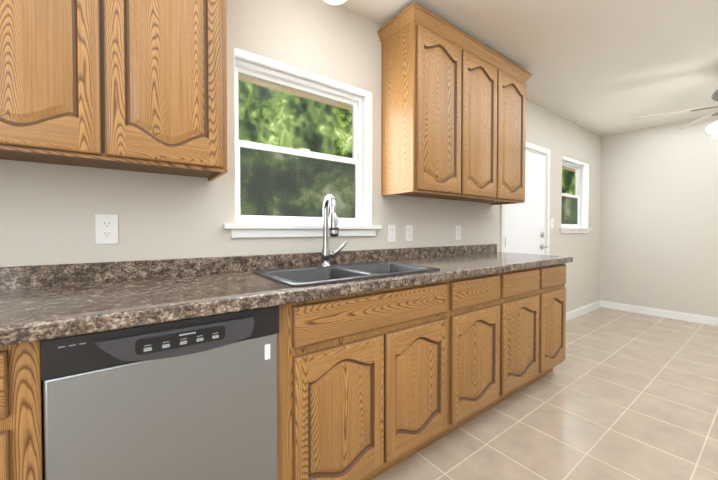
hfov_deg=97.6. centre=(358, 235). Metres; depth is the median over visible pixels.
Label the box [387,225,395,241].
electrical outlet
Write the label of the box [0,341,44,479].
base cabinet
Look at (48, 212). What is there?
wall
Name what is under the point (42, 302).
countertop
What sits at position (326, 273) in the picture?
sink
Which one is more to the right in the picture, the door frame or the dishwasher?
the door frame
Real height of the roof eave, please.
0.090 m
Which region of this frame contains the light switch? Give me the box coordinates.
[551,218,553,227]
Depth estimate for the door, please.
3.29 m
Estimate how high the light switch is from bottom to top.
0.115 m
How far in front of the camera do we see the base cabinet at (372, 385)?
1.25 m
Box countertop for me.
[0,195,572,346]
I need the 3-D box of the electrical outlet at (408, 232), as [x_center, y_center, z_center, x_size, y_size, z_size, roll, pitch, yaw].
[0.355,-0.015,2.232,0.070,0.115,0.008,-1,1,-36]
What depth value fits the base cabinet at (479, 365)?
1.72 m
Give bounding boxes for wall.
[0,0,601,312]
[600,116,717,317]
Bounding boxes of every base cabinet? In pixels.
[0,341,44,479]
[277,279,456,479]
[453,272,504,430]
[505,266,544,398]
[545,263,565,374]
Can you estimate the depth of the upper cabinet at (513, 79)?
2.48 m
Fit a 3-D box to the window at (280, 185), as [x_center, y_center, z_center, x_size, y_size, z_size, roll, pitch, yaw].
[-0.294,-0.455,1.825,0.968,0.927,0.185,-1,1,-36]
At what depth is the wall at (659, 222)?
4.02 m
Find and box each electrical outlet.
[95,214,117,243]
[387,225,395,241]
[405,225,412,240]
[455,226,460,239]
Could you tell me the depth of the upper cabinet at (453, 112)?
1.95 m
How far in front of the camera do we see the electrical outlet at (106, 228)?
1.24 m
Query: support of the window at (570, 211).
in the wall at (48, 212)
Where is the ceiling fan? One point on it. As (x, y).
(712, 128)
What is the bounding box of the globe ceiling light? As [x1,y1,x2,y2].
[324,0,345,4]
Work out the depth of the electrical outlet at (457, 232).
2.56 m
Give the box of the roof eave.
[238,73,574,171]
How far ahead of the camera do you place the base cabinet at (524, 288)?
2.02 m
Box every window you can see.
[223,47,381,237]
[559,156,592,232]
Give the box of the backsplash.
[0,244,496,289]
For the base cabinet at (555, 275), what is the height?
0.868 m
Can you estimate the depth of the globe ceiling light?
1.51 m
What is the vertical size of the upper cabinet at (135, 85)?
1.034 m
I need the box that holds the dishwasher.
[40,306,278,479]
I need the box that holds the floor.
[372,307,717,479]
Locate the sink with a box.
[253,261,439,286]
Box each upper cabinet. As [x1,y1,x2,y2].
[0,0,115,169]
[108,0,227,179]
[378,6,468,197]
[436,38,500,201]
[480,58,528,204]
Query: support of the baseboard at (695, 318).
attached to the wall at (659, 222)
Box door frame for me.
[500,142,549,254]
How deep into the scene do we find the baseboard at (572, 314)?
4.14 m
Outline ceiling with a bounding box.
[339,0,717,136]
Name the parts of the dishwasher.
panel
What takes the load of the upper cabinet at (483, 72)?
attached to the wall at (48, 212)
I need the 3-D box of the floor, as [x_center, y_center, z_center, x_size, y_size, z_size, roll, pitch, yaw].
[1.450,1.142,1.199,7.570,0.100,3.300,-1,1,-36]
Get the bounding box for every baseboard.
[566,300,600,320]
[601,300,717,325]
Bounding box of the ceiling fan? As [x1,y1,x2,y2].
[632,89,717,138]
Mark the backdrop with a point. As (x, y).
(283, 113)
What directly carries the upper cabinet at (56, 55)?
attached to the wall at (48, 212)
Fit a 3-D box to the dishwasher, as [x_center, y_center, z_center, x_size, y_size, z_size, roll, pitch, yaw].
[-0.651,0.659,1.094,0.554,0.864,0.609,-1,1,-36]
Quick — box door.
[505,150,547,254]
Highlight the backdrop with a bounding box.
[238,80,574,194]
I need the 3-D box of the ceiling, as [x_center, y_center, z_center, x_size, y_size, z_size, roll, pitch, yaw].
[1.450,-1.408,1.158,7.570,0.100,3.300,-1,1,-36]
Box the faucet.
[320,195,346,266]
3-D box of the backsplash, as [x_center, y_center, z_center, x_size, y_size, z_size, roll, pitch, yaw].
[-0.487,0.159,1.608,4.350,0.117,0.018,-1,1,-36]
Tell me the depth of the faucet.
1.66 m

